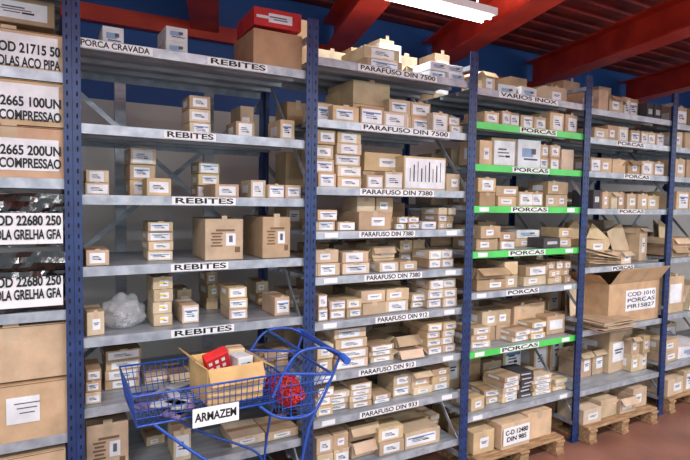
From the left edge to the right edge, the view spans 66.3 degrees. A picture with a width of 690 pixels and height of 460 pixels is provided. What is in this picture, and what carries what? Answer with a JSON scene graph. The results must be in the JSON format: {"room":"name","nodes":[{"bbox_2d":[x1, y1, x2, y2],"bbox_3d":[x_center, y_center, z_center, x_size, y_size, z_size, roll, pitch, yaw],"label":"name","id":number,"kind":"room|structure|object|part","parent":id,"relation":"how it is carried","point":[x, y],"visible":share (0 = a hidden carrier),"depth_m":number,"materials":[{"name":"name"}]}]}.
{"room":"warehouse","nodes":[
{"label":"warehouse","id":0,"kind":"room"},
{"bbox_2d":[186,0,218,32],"bbox_3d":[-0.448,-1.593,1.411,0.220,0.278,6.000,0,3,-13],"label":"ceiling beam","id":1,"kind":"structure","parent":0,"point":[203,14],"depth_m":3.94,"materials":[{"name":"red metal"}]},
{"bbox_2d":[0,0,689,419],"bbox_3d":[1.250,-0.273,5.922,22.000,3.800,0.100,-1,4,-29],"label":"wall","id":2,"kind":"structure","parent":0,"point":[146,106],"depth_m":4.52,"materials":[{"name":"blue paint"}]},
{"bbox_2d":[60,1,645,102],"bbox_3d":[1.327,-1.665,5.748,21.000,0.120,0.060,-1,4,-29],"label":"ceiling beam","id":3,"kind":"structure","parent":2,"relation":"attached to","point":[89,12],"depth_m":4.10,"materials":[{"name":"red metal"}]},
{"bbox_2d":[292,0,689,75],"bbox_3d":[3.047,-1.887,2.691,21.800,0.030,6.890,-1,4,-29],"label":"ceiling","id":4,"kind":"structure","parent":2,"relation":"attached to","point":[587,4],"depth_m":5.28,"materials":[{"name":"paint"}]},
{"bbox_2d":[323,0,391,52],"bbox_3d":[0.597,-1.609,2.000,0.220,0.278,6.000,0,3,-13],"label":"ceiling beam","id":5,"kind":"structure","parent":0,"point":[351,19],"depth_m":4.27,"materials":[{"name":"red metal"}]},
{"bbox_2d":[388,0,497,22],"bbox_3d":[0.522,-1.678,3.510,1.200,0.371,0.160,-1,4,-29],"label":"fluorescent light","id":6,"kind":"object","parent":5,"relation":"hanging from","point":[465,9],"visible":1,"depth_m":3.62,"materials":[{"name":"plastic"}]},
{"bbox_2d":[268,364,689,459],"bbox_3d":[3.083,1.888,2.726,22.000,0.100,9.000,-1,4,-29],"label":"floor","id":7,"kind":"structure","parent":0,"point":[669,438],"depth_m":4.30,"materials":[{"name":"concrete"}]},
{"bbox_2d":[119,327,350,459],"bbox_3d":[-0.542,1.159,2.476,0.978,1.261,0.554,-1,4,-29],"label":"trolley","id":8,"kind":"object","parent":7,"relation":"on","point":[144,401],"visible":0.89,"depth_m":2.36,"materials":[{"name":"metal"}]},
{"bbox_3d":[-0.538,0.772,2.208,0.195,0.078,0.004,-1,4,-29],"label":"name plate","id":9,"kind":"part","parent":8,"relation":"part of","materials":[{"name":"paper"}]},
{"bbox_2d":[179,344,273,406],"bbox_3d":[-0.551,0.643,2.457,0.372,0.226,0.334,-1,4,-33],"label":"open cardboard box","id":10,"kind":"object","parent":8,"relation":"in","point":[229,362],"visible":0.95,"depth_m":2.38,"materials":[{"name":"brown cardboard"}]},
{"bbox_2d":[264,371,305,406],"bbox_3d":[-0.297,0.765,2.564,0.168,0.138,0.350,-1,4,-29],"label":"mesh bag","id":11,"kind":"object","parent":8,"relation":"in","point":[296,389],"visible":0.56,"depth_m":2.48,"materials":[{"name":"red plastic"}]},
{"bbox_2d":[0,0,689,459],"bbox_3d":[1.067,0.230,4.481,8.546,2.950,1.273,-1,4,-29],"label":"metal shelving rack","id":12,"kind":"object","parent":7,"relation":"on","point":[122,64],"visible":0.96,"depth_m":3.31,"materials":[{"name":"grey metal"}]},
{"bbox_2d":[0,0,54,34],"bbox_3d":[-1.887,-1.111,2.343,1.059,0.346,0.464,-1,4,-29],"label":"cardboard boxes","id":13,"kind":"object","parent":12,"relation":"on","point":[27,15],"visible":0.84,"depth_m":2.41},
{"bbox_2d":[0,24,62,72],"bbox_3d":[-1.577,-0.812,2.504,0.414,0.177,0.506,-1,4,-29],"label":"cardboard box","id":14,"kind":"object","parent":12,"relation":"on","point":[18,48],"visible":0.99,"depth_m":2.33,"materials":[{"name":"beige cardboard"}]},
{"bbox_2d":[0,120,63,178],"bbox_3d":[-1.589,-0.367,2.526,0.421,0.246,0.506,-1,4,-29],"label":"cardboard box","id":15,"kind":"object","parent":12,"relation":"on","point":[25,151],"visible":1,"depth_m":2.35,"materials":[{"name":"beige cardboard"}]},
{"bbox_2d":[0,77,63,128],"bbox_3d":[-1.583,-0.576,2.516,0.420,0.199,0.506,-1,4,-29],"label":"cardboard box","id":16,"kind":"object","parent":15,"relation":"on","point":[29,103],"visible":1,"depth_m":2.34,"materials":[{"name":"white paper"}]},
{"bbox_2d":[0,246,65,313],"bbox_3d":[-1.609,0.213,2.558,0.447,0.293,0.544,-1,4,-29],"label":"package","id":17,"kind":"object","parent":12,"relation":"on","point":[33,281],"visible":0.83,"depth_m":2.38,"materials":[{"name":"paper"}]},
{"bbox_2d":[0,189,64,246],"bbox_3d":[-1.599,-0.066,2.542,0.445,0.258,0.540,-1,4,-29],"label":"package","id":18,"kind":"object","parent":17,"relation":"on","point":[28,217],"visible":0.98,"depth_m":2.37,"materials":[{"name":"paper"}]},
{"bbox_2d":[0,443,65,459],"bbox_3d":[-1.599,1.089,2.617,0.370,0.152,0.502,-1,4,-29],"label":"cardboard box","id":19,"kind":"object","parent":12,"relation":"on","point":[58,451],"visible":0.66,"depth_m":2.45,"materials":[{"name":"brown cardboard"}]},
{"bbox_2d":[0,375,66,444],"bbox_3d":[-1.617,0.812,2.588,0.446,0.263,0.505,-1,4,-29],"label":"cardboard box","id":20,"kind":"object","parent":12,"relation":"on","point":[32,408],"visible":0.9,"depth_m":2.41,"materials":[{"name":"brown cardboard"}]},
{"bbox_2d":[0,320,66,382],"bbox_3d":[-1.622,0.535,2.591,0.443,0.271,0.502,-1,4,-29],"label":"cardboard box","id":21,"kind":"object","parent":20,"relation":"on","point":[33,350],"visible":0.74,"depth_m":2.42,"materials":[{"name":"brown cardboard"}]},
{"bbox_2d":[83,214,289,265],"bbox_3d":[-0.863,0.030,2.931,1.068,0.252,0.365,-1,4,-29],"label":"cardboard boxes","id":22,"kind":"object","parent":12,"relation":"on","point":[265,236],"visible":0.98,"depth_m":2.89},
{"bbox_2d":[83,270,289,335],"bbox_3d":[-0.916,0.356,3.057,1.092,0.265,0.597,-1,4,-29],"label":"cardboard boxes","id":23,"kind":"object","parent":12,"relation":"on","point":[162,295],"visible":0.98,"depth_m":2.96},
{"bbox_2d":[84,341,288,404],"bbox_3d":[-0.911,0.720,3.074,1.164,0.215,0.444,-1,4,-36],"label":"cardboard boxes","id":24,"kind":"object","parent":12,"relation":"on","point":[113,356],"visible":0.68,"depth_m":2.80},
{"bbox_2d":[85,412,297,459],"bbox_3d":[-0.876,1.068,3.047,1.129,0.285,0.457,-1,4,-29],"label":"cardboard boxes","id":25,"kind":"object","parent":12,"relation":"on","point":[106,436],"visible":0.88,"depth_m":2.81},
{"bbox_2d":[83,147,300,197],"bbox_3d":[-0.853,-0.319,2.978,1.122,0.263,0.477,-1,4,-29],"label":"cardboard boxes","id":26,"kind":"object","parent":12,"relation":"on","point":[139,170],"visible":0.94,"depth_m":2.88},
{"bbox_2d":[98,6,301,69],"bbox_3d":[-0.806,-1.077,2.959,1.045,0.341,0.477,-1,4,-29],"label":"cardboard boxes","id":27,"kind":"object","parent":12,"relation":"on","point":[266,36],"visible":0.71,"depth_m":2.92},
{"bbox_2d":[181,95,294,138],"bbox_3d":[-0.677,-0.641,3.144,0.594,0.233,0.527,-1,4,-29],"label":"cardboard boxes","id":28,"kind":"object","parent":12,"relation":"on","point":[195,109],"visible":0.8,"depth_m":2.93},
{"bbox_2d":[274,316,455,371],"bbox_3d":[0.146,0.719,3.698,1.120,0.245,0.661,-1,4,-29],"label":"cardboard boxes","id":29,"kind":"object","parent":12,"relation":"on","point":[407,339],"visible":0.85,"depth_m":3.55},
{"bbox_2d":[274,276,456,320],"bbox_3d":[0.147,0.421,3.687,1.122,0.201,0.648,-1,4,-29],"label":"cardboard boxes","id":30,"kind":"object","parent":12,"relation":"on","point":[348,300],"visible":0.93,"depth_m":3.52},
{"bbox_2d":[275,196,455,230],"bbox_3d":[0.157,-0.126,3.655,1.121,0.216,0.649,-1,4,-29],"label":"cardboard boxes","id":31,"kind":"object","parent":12,"relation":"on","point":[358,213],"visible":0.96,"depth_m":3.46},
{"bbox_2d":[275,129,459,190],"bbox_3d":[0.161,-0.449,3.636,1.119,0.343,0.652,-1,4,-29],"label":"cardboard boxes","id":32,"kind":"object","parent":12,"relation":"on","point":[341,162],"visible":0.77,"depth_m":3.39},
{"bbox_2d":[297,406,439,459],"bbox_3d":[0.151,1.334,3.742,1.083,0.233,0.661,-1,4,-29],"label":"cardboard boxes","id":33,"kind":"object","parent":12,"relation":"on","point":[393,432],"visible":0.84,"depth_m":3.46},
{"bbox_2d":[276,79,461,132],"bbox_3d":[0.169,-0.821,3.617,1.118,0.310,0.649,-1,4,-29],"label":"cardboard boxes","id":34,"kind":"object","parent":12,"relation":"on","point":[359,101],"visible":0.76,"depth_m":3.42},
{"bbox_2d":[285,238,452,275],"bbox_3d":[0.149,0.159,3.673,1.118,0.187,0.645,-1,4,-29],"label":"cardboard boxes","id":35,"kind":"object","parent":12,"relation":"on","point":[397,254],"visible":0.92,"depth_m":3.49},
{"bbox_2d":[297,20,464,79],"bbox_3d":[0.175,-1.200,3.596,1.120,0.369,0.649,-1,4,-29],"label":"cardboard boxes","id":36,"kind":"object","parent":12,"relation":"on","point":[380,52],"visible":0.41,"depth_m":3.50},
{"bbox_2d":[314,363,449,416],"bbox_3d":[0.141,1.022,3.725,1.066,0.177,0.641,-1,4,-29],"label":"cardboard boxes","id":37,"kind":"object","parent":12,"relation":"on","point":[356,392],"visible":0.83,"depth_m":3.54},
{"bbox_2d":[415,177,567,206],"bbox_3d":[1.213,-0.299,4.244,1.126,0.213,0.646,-1,4,-29],"label":"cardboard boxes","id":38,"kind":"object","parent":12,"relation":"on","point":[539,193],"visible":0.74,"depth_m":3.99},
{"bbox_2d":[418,50,566,101],"bbox_3d":[1.192,-1.189,4.189,1.058,0.374,0.617,-1,4,-29],"label":"cardboard boxes","id":39,"kind":"object","parent":12,"relation":"on","point":[486,80],"visible":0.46,"depth_m":4.06},
{"bbox_2d":[415,220,571,250],"bbox_3d":[1.208,0.024,4.259,1.127,0.205,0.651,-1,4,-29],"label":"cardboard boxes","id":40,"kind":"object","parent":12,"relation":"on","point":[487,235],"visible":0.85,"depth_m":4.13},
{"bbox_2d":[417,137,573,169],"bbox_3d":[1.211,-0.593,4.237,1.126,0.221,0.619,-1,4,-29],"label":"cardboard boxes","id":41,"kind":"object","parent":12,"relation":"on","point":[491,150],"visible":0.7,"depth_m":4.03},
{"bbox_2d":[440,294,564,348],"bbox_3d":[1.227,0.689,4.312,1.047,0.292,0.651,-1,4,-29],"label":"cardboard boxes","id":42,"kind":"object","parent":12,"relation":"on","point":[512,320],"visible":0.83,"depth_m":4.12},
{"bbox_2d":[442,350,566,411],"bbox_3d":[1.187,1.121,4.323,1.123,0.349,0.640,-1,4,-29],"label":"cardboard boxes","id":43,"kind":"object","parent":12,"relation":"on","point":[500,378],"visible":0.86,"depth_m":4.17},
{"bbox_2d":[449,257,570,290],"bbox_3d":[1.218,0.319,4.248,1.124,0.198,0.714,-1,4,-29],"label":"cardboard boxes","id":44,"kind":"object","parent":12,"relation":"on","point":[487,274],"visible":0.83,"depth_m":4.05},
{"bbox_2d":[448,110,577,132],"bbox_3d":[1.222,-0.852,4.210,1.126,0.161,0.651,-1,4,-29],"label":"cardboard boxes","id":45,"kind":"object","parent":12,"relation":"on","point":[549,120],"visible":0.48,"depth_m":4.00},
{"bbox_2d":[520,328,649,377],"bbox_3d":[2.230,1.092,4.928,1.123,0.412,0.612,-1,4,-29],"label":"cardboard boxes","id":46,"kind":"object","parent":12,"relation":"on","point":[626,349],"visible":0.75,"depth_m":4.85},
{"bbox_2d":[520,220,651,264],"bbox_3d":[2.284,0.099,4.858,1.172,0.365,0.674,-1,4,-29],"label":"cardboard boxes","id":47,"kind":"object","parent":12,"relation":"on","point":[636,237],"visible":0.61,"depth_m":4.83},
{"bbox_2d":[518,266,669,321],"bbox_3d":[2.324,0.553,4.874,1.241,0.498,0.770,-1,4,-29],"label":"cardboard boxes","id":48,"kind":"object","parent":12,"relation":"on","point":[605,293],"visible":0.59,"depth_m":4.68},
{"bbox_2d":[627,290,654,308],"bbox_3d":[2.654,0.618,4.732,0.406,0.142,0.001,-1,4,-29],"label":"lettering","id":49,"kind":"object","parent":48,"relation":"attached to","point":[650,290],"visible":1,"depth_m":4.72},
{"bbox_2d":[531,78,661,118],"bbox_3d":[2.283,-1.182,4.774,1.117,0.373,0.677,-1,4,-29],"label":"cardboard boxes","id":50,"kind":"object","parent":12,"relation":"on","point":[602,99],"visible":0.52,"depth_m":4.72},
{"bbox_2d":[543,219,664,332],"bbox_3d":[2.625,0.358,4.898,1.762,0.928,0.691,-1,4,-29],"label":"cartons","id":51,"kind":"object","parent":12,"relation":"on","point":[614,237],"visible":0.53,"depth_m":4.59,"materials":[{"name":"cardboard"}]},
{"bbox_2d":[547,125,663,145],"bbox_3d":[2.272,-0.834,4.805,1.123,0.134,0.648,-1,4,-29],"label":"cardboard boxes","id":52,"kind":"object","parent":12,"relation":"on","point":[611,132],"visible":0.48,"depth_m":4.54},
{"bbox_2d":[567,190,658,208],"bbox_3d":[2.268,-0.283,4.824,1.118,0.170,0.676,-1,4,-29],"label":"cardboard boxes","id":53,"kind":"object","parent":12,"relation":"on","point":[597,199],"visible":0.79,"depth_m":4.53},
{"bbox_2d":[573,157,663,175],"bbox_3d":[2.276,-0.593,4.806,1.120,0.192,0.680,-1,4,-29],"label":"cardboard boxes","id":54,"kind":"object","parent":12,"relation":"on","point":[618,165],"visible":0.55,"depth_m":4.54},
{"bbox_2d":[615,131,689,151],"bbox_3d":[3.273,-0.868,5.374,1.010,0.171,0.639,-1,4,-29],"label":"cardboard boxes","id":55,"kind":"object","parent":12,"relation":"on","point":[683,138],"visible":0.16,"depth_m":4.97},
{"bbox_2d":[622,223,689,256],"bbox_3d":[3.274,0.087,5.409,0.870,0.300,0.690,-1,4,-29],"label":"cardboard boxes","id":56,"kind":"object","parent":12,"relation":"on","point":[680,246],"visible":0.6,"depth_m":5.08},
{"bbox_2d":[624,190,689,209],"bbox_3d":[3.242,-0.308,5.396,0.958,0.189,0.632,-1,4,-29],"label":"cardboard boxes","id":57,"kind":"object","parent":12,"relation":"on","point":[681,199],"visible":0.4,"depth_m":5.06},
{"bbox_2d":[628,106,689,128],"bbox_3d":[3.292,-1.165,5.360,1.037,0.346,0.650,-1,4,-29],"label":"cardboard boxes","id":58,"kind":"object","parent":12,"relation":"on","point":[683,113],"visible":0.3,"depth_m":4.98},
{"bbox_2d":[632,320,689,362],"bbox_3d":[3.273,1.132,5.489,1.070,0.226,0.662,-1,4,-29],"label":"cardboard boxes","id":59,"kind":"object","parent":12,"relation":"on","point":[677,346],"visible":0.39,"depth_m":5.18},
{"bbox_2d":[655,158,689,177],"bbox_3d":[3.173,-0.605,5.329,0.785,0.188,0.648,-1,4,-29],"label":"cardboard boxes","id":60,"kind":"object","parent":12,"relation":"on","point":[682,168],"visible":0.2,"depth_m":5.00},
{"bbox_2d":[658,272,689,312],"bbox_3d":[3.263,0.580,5.404,0.982,0.377,0.739,-1,4,-29],"label":"cardboard boxes","id":61,"kind":"object","parent":12,"relation":"on","point":[679,287],"visible":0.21,"depth_m":5.06},
{"bbox_2d":[436,427,564,459],"bbox_3d":[1.139,1.655,4.218,0.878,0.134,0.770,-1,4,-29],"label":"wooden pallet","id":62,"kind":"object","parent":7,"relation":"on","point":[553,443],"visible":0.27,"depth_m":3.96,"materials":[{"name":"brown wood"}]},
{"bbox_2d":[432,404,551,454],"bbox_3d":[1.126,1.478,4.195,0.803,0.216,0.644,-1,4,-29],"label":"cardboard boxes","id":63,"kind":"object","parent":62,"relation":"on","point":[483,435],"visible":0.56,"depth_m":3.94},
{"bbox_2d":[503,422,529,446],"bbox_3d":[1.267,1.507,3.897,0.270,0.130,0.004,-1,4,-29],"label":"paper sign","id":64,"kind":"object","parent":63,"relation":"attached to","point":[512,435],"visible":1,"depth_m":3.89,"materials":[{"name":"white paper"}]},
{"bbox_2d":[551,404,658,444],"bbox_3d":[2.196,1.639,4.815,0.950,0.134,0.770,-1,4,-29],"label":"wooden pallet","id":65,"kind":"object","parent":7,"relation":"on","point":[587,433],"visible":0.29,"depth_m":4.50,"materials":[{"name":"brown wood"}]},
{"bbox_2d":[542,383,646,424],"bbox_3d":[2.218,1.466,4.754,0.918,0.216,0.627,-1,4,-29],"label":"cardboard boxes","id":66,"kind":"object","parent":65,"relation":"on","point":[594,407],"visible":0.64,"depth_m":4.54},
{"bbox_2d":[646,366,689,412],"bbox_3d":[3.275,1.621,5.463,0.950,0.134,0.700,-1,4,-29],"label":"wooden pallet","id":67,"kind":"object","parent":7,"relation":"on","point":[669,402],"visible":0.17,"depth_m":5.01,"materials":[{"name":"brown wood"}]},
{"bbox_2d":[636,365,689,396],"bbox_3d":[3.391,1.454,5.313,0.982,0.216,0.367,-1,4,-29],"label":"cardboard boxes","id":68,"kind":"object","parent":67,"relation":"on","point":[677,380],"visible":0.66,"depth_m":5.11},
{"bbox_2d":[423,0,564,64],"bbox_3d":[1.599,-1.623,2.565,0.220,0.278,6.000,0,3,-13],"label":"ceiling beam","id":69,"kind":"structure","parent":0,"point":[458,37],"depth_m":4.37,"materials":[{"name":"red metal"}]},
{"bbox_2d":[525,0,689,86],"bbox_3d":[2.906,-1.643,3.301,0.220,0.278,6.000,0,3,-13],"label":"ceiling beam","id":70,"kind":"structure","parent":0,"point":[667,22],"depth_m":4.86,"materials":[{"name":"red metal"}]},
{"bbox_2d":[620,62,689,102],"bbox_3d":[4.473,-1.666,4.185,0.220,0.278,6.000,0,3,-13],"label":"ceiling beam","id":71,"kind":"structure","parent":0,"point":[661,83],"depth_m":6.53,"materials":[{"name":"red metal"}]}
]}

